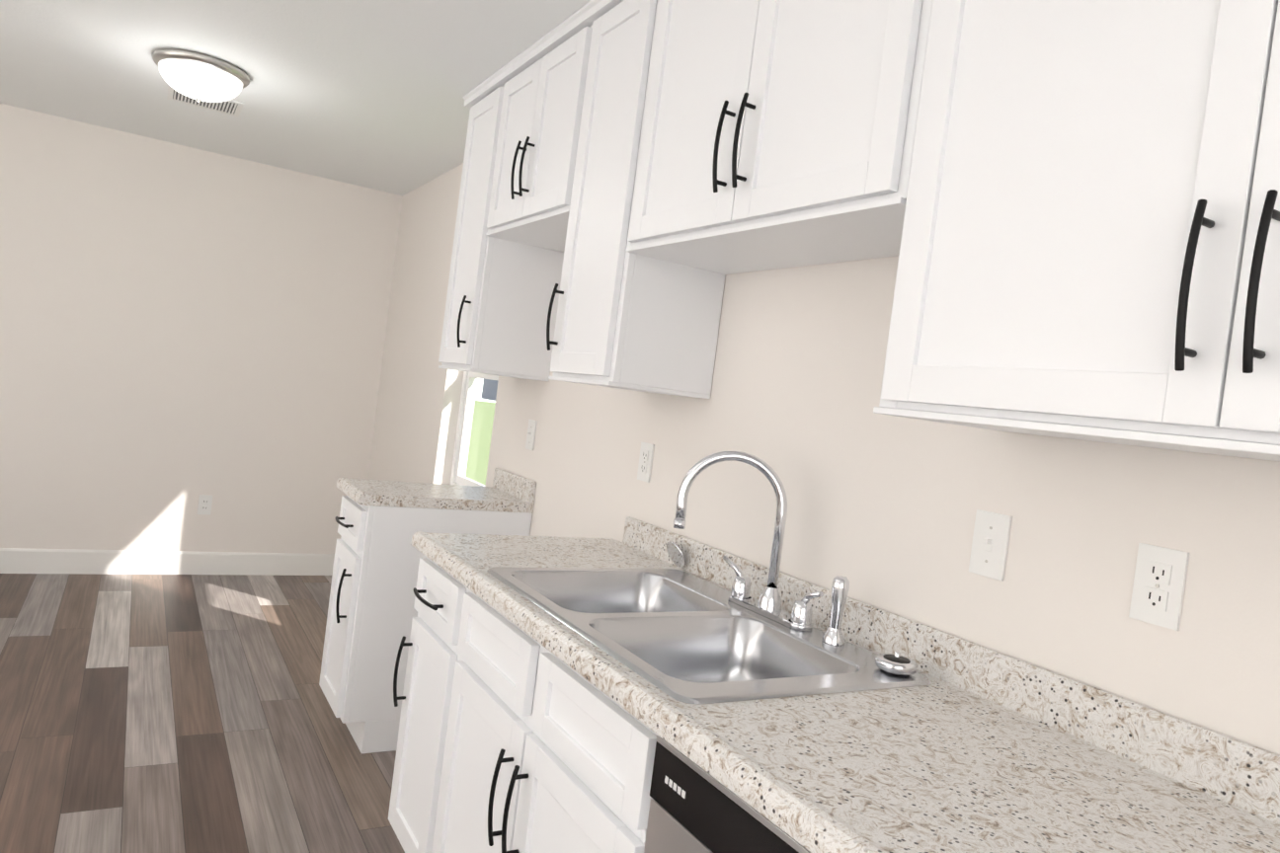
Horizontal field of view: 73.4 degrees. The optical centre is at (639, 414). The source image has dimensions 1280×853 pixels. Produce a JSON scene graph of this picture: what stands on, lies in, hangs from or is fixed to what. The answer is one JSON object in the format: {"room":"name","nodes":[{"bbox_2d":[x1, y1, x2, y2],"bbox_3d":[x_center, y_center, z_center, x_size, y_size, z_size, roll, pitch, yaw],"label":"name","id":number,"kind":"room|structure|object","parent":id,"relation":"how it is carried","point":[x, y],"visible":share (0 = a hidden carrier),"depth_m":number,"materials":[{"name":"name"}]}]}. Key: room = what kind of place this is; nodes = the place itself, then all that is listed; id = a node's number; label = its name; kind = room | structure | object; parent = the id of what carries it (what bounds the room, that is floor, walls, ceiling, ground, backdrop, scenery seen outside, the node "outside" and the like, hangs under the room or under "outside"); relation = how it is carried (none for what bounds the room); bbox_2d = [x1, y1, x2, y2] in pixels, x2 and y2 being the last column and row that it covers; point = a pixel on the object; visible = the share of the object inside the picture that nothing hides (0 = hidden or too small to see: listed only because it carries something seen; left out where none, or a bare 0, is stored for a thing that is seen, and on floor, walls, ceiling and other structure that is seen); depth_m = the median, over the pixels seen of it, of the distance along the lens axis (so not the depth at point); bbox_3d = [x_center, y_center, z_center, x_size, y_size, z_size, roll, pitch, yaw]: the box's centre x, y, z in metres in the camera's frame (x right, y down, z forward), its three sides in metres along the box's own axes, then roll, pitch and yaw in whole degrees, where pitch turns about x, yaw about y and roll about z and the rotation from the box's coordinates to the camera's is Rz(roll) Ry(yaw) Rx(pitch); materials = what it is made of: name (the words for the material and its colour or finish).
{"room":"kitchen","nodes":[
{"label":"kitchen","id":0,"kind":"room"},
{"bbox_2d":[0,103,401,554],"bbox_3d":[-3.432,-0.391,4.580,4.320,2.460,0.160,7,1,-30],"label":"wall","id":1,"kind":"structure","parent":0,"point":[183,328],"depth_m":4.94,"materials":[{"name":"white paint"}]},
{"bbox_2d":[0,548,334,575],"bbox_3d":[-3.535,0.769,4.524,3.998,0.135,0.012,7,1,-30],"label":"baseboard","id":2,"kind":"structure","parent":1,"relation":"attached to","point":[65,561],"depth_m":4.96,"materials":[{"name":"white paint"}]},
{"bbox_2d":[197,494,212,514],"bbox_3d":[-2.567,0.533,5.066,0.070,0.115,0.008,7,1,-30],"label":"outlet","id":3,"kind":"object","parent":1,"relation":"attached to","point":[204,505],"visible":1,"depth_m":5.06,"materials":[{"name":"white plastic"}]},
{"bbox_2d":[0,573,404,852],"bbox_3d":[-1.802,1.158,1.514,4.320,0.100,7.320,7,1,-30],"label":"floor","id":4,"kind":"structure","parent":0,"point":[167,714],"depth_m":3.05,"materials":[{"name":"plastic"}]},
{"bbox_2d":[319,495,532,753],"bbox_3d":[-0.845,0.760,3.260,0.668,0.876,0.375,7,1,-30],"label":"base cabinet","id":5,"kind":"object","parent":4,"relation":"on","point":[372,611],"visible":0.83,"depth_m":3.02,"materials":[{"name":"white paint"}]},
{"bbox_2d":[336,468,536,513],"bbox_3d":[-0.774,0.267,3.261,0.646,0.120,0.390,7,1,-30],"label":"countertop","id":6,"kind":"structure","parent":5,"relation":"on","point":[509,492],"depth_m":3.20,"materials":[{"name":"stone"}]},
{"bbox_2d":[388,556,469,852],"bbox_3d":[-0.318,0.842,2.352,0.668,0.876,0.370,7,1,-30],"label":"base cabinet","id":7,"kind":"object","parent":4,"relation":"on","point":[434,655],"visible":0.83,"depth_m":2.19,"materials":[{"name":"white paint"}]},
{"bbox_2d":[431,589,657,852],"bbox_3d":[-0.002,0.891,1.807,0.668,0.876,0.895,7,1,-30],"label":"base cabinet","id":8,"kind":"object","parent":4,"relation":"on","point":[546,751],"visible":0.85,"depth_m":1.62,"materials":[{"name":"white paint"}]},
{"bbox_2d":[411,516,1279,852],"bbox_3d":[0.421,0.453,1.201,0.646,0.120,3.057,7,1,-30],"label":"countertop","id":9,"kind":"structure","parent":8,"relation":"on","point":[971,748],"depth_m":1.22,"materials":[{"name":"stone"}]},
{"bbox_2d":[666,541,685,567],"bbox_3d":[0.097,0.377,2.313,0.041,0.070,0.076,7,1,-30],"label":"stopper","id":10,"kind":"object","parent":9,"relation":"on","point":[676,554],"visible":0.96,"depth_m":2.31,"materials":[{"name":"silver metal"}]},
{"bbox_2d":[486,566,931,704],"bbox_3d":[0.075,0.502,1.772,0.550,0.175,0.860,7,1,-30],"label":"double-bowl sink","id":11,"kind":"object","parent":9,"relation":"in","point":[682,636],"visible":0.52,"depth_m":1.77,"materials":[{"name":"silver metal"}]},
{"bbox_2d":[672,450,849,645],"bbox_3d":[0.248,0.260,1.818,0.216,0.346,0.396,7,1,-30],"label":"gooseneck faucet","id":12,"kind":"object","parent":11,"relation":"on","point":[767,603],"visible":1,"depth_m":1.88,"materials":[{"name":"silver metal"}]},
{"bbox_2d":[875,651,918,676],"bbox_3d":[0.466,0.449,1.560,0.076,0.036,0.076,7,1,-30],"label":"strainer","id":13,"kind":"object","parent":11,"relation":"on","point":[897,664],"visible":1,"depth_m":1.54,"materials":[{"name":"silver metal"}]},
{"bbox_2d":[643,735,809,852],"bbox_3d":[0.382,0.956,1.154,0.638,0.866,0.619,7,1,-30],"label":"dishwasher","id":14,"kind":"object","parent":4,"relation":"on","point":[694,808],"visible":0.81,"depth_m":1.16,"materials":[{"name":"grey"}]},
{"bbox_2d":[0,0,591,195],"bbox_3d":[-1.479,-1.381,1.472,4.320,0.100,7.320,7,1,-30],"label":"ceiling","id":15,"kind":"structure","parent":0,"point":[369,94],"depth_m":3.41,"materials":[{"name":"white paint"}]},
{"bbox_2d":[152,48,249,102],"bbox_3d":[-1.764,-1.326,3.445,0.352,0.145,0.352,7,1,-30],"label":"ceiling light","id":16,"kind":"object","parent":15,"relation":"attached to","point":[199,77],"visible":1,"depth_m":3.35,"materials":[{"name":"white glass"}]},
{"bbox_2d":[166,84,243,117],"bbox_3d":[-1.986,-1.431,3.921,0.300,0.007,0.260,7,1,-30],"label":"ceiling vent","id":17,"kind":"object","parent":15,"relation":"in","point":[231,108],"visible":0.69,"depth_m":3.95,"materials":[{"name":"white plastic"}]},
{"bbox_2d":[367,162,1279,755],"bbox_3d":[0.141,0.099,2.545,0.160,2.460,7.000,7,1,-30],"label":"wall","id":18,"kind":"structure","parent":0,"point":[881,511],"depth_m":1.81,"materials":[{"name":"white paint"}]},
{"bbox_2d":[449,371,498,486],"bbox_3d":[-0.682,-0.254,4.083,0.065,1.339,0.729,7,1,-30],"label":"window unit","id":19,"kind":"structure","parent":18,"relation":"in","point":[463,428],"depth_m":4.34,"materials":[{"name":"white plastic"}]},
{"bbox_2d":[438,86,563,381],"bbox_3d":[-0.529,-0.675,3.313,0.363,1.041,0.375,7,1,-30],"label":"upper cabinet","id":20,"kind":"object","parent":18,"relation":"attached to","point":[500,291],"visible":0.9,"depth_m":3.18,"materials":[{"name":"white paint"}]},
{"bbox_2d":[525,419,537,450],"bbox_3d":[-0.428,0.078,3.338,0.016,0.115,0.070,7,1,-30],"label":"light switch","id":21,"kind":"object","parent":18,"relation":"attached to","point":[530,436],"visible":1,"depth_m":3.33,"materials":[{"name":"white plastic"}]},
{"bbox_2d":[485,25,592,252],"bbox_3d":[-0.231,-0.876,2.848,0.363,0.551,0.695,7,1,-30],"label":"upper cabinet","id":22,"kind":"object","parent":18,"relation":"attached to","point":[536,149],"visible":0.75,"depth_m":2.73,"materials":[{"name":"white paint"}]},
{"bbox_2d":[463,0,624,108],"bbox_3d":[0.295,-1.093,2.021,0.343,0.038,3.407,7,1,-30],"label":"crown molding","id":23,"kind":"structure","parent":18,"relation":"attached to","point":[587,15],"depth_m":2.74,"materials":[{"name":"white paint"}]},
{"bbox_2d":[546,0,725,399],"bbox_3d":[0.006,-0.591,2.390,0.363,1.041,0.375,7,1,-30],"label":"upper cabinet","id":24,"kind":"object","parent":18,"relation":"attached to","point":[630,321],"visible":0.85,"depth_m":2.27,"materials":[{"name":"white paint"}]},
{"bbox_2d":[637,441,654,482],"bbox_3d":[0.015,0.142,2.581,0.009,0.115,0.070,7,1,-30],"label":"electrical outlet","id":25,"kind":"object","parent":18,"relation":"attached to","point":[645,462],"visible":1,"depth_m":2.57,"materials":[{"name":"white plastic"}]},
{"bbox_2d":[625,0,932,274],"bbox_3d":[0.349,-0.710,1.833,0.363,0.701,0.910,7,1,-30],"label":"upper cabinet","id":26,"kind":"object","parent":18,"relation":"attached to","point":[775,134],"visible":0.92,"depth_m":1.71,"materials":[{"name":"white paint"}]},
{"bbox_2d":[968,509,1012,581],"bbox_3d":[0.621,0.232,1.531,0.016,0.115,0.070,7,1,-30],"label":"light switch","id":27,"kind":"object","parent":18,"relation":"attached to","point":[990,544],"visible":1,"depth_m":1.53,"materials":[{"name":"white plastic"}]},
{"bbox_2d":[873,0,1279,461],"bbox_3d":[0.813,-0.465,1.000,0.363,1.041,1.030,7,1,-30],"label":"upper cabinet","id":28,"kind":"object","parent":18,"relation":"attached to","point":[1089,248],"visible":1,"depth_m":1.09,"materials":[{"name":"white paint"}]},
{"bbox_2d":[1128,543,1189,631],"bbox_3d":[0.772,0.255,1.279,0.009,0.115,0.070,7,1,-30],"label":"electrical outlet","id":29,"kind":"object","parent":18,"relation":"attached to","point":[1159,586],"visible":1,"depth_m":1.27,"materials":[{"name":"white plastic"}]},
{"label":"outside","id":30,"kind":"structure","parent":0,"visible":0},
{"bbox_2d":[465,400,495,484],"bbox_3d":[31.731,5.179,36.992,89.830,0.150,100.000,7,1,-30],"label":"ground","id":31,"kind":"structure","parent":30,"point":[487,416],"depth_m":23.41,"materials":[{"name":"green plant"}]},
{"bbox_2d":[480,379,498,400],"bbox_3d":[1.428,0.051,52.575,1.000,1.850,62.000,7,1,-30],"label":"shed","id":32,"kind":"object","parent":31,"relation":"on","point":[492,387],"depth_m":77.37,"materials":[{"name":"grey"}]}
]}

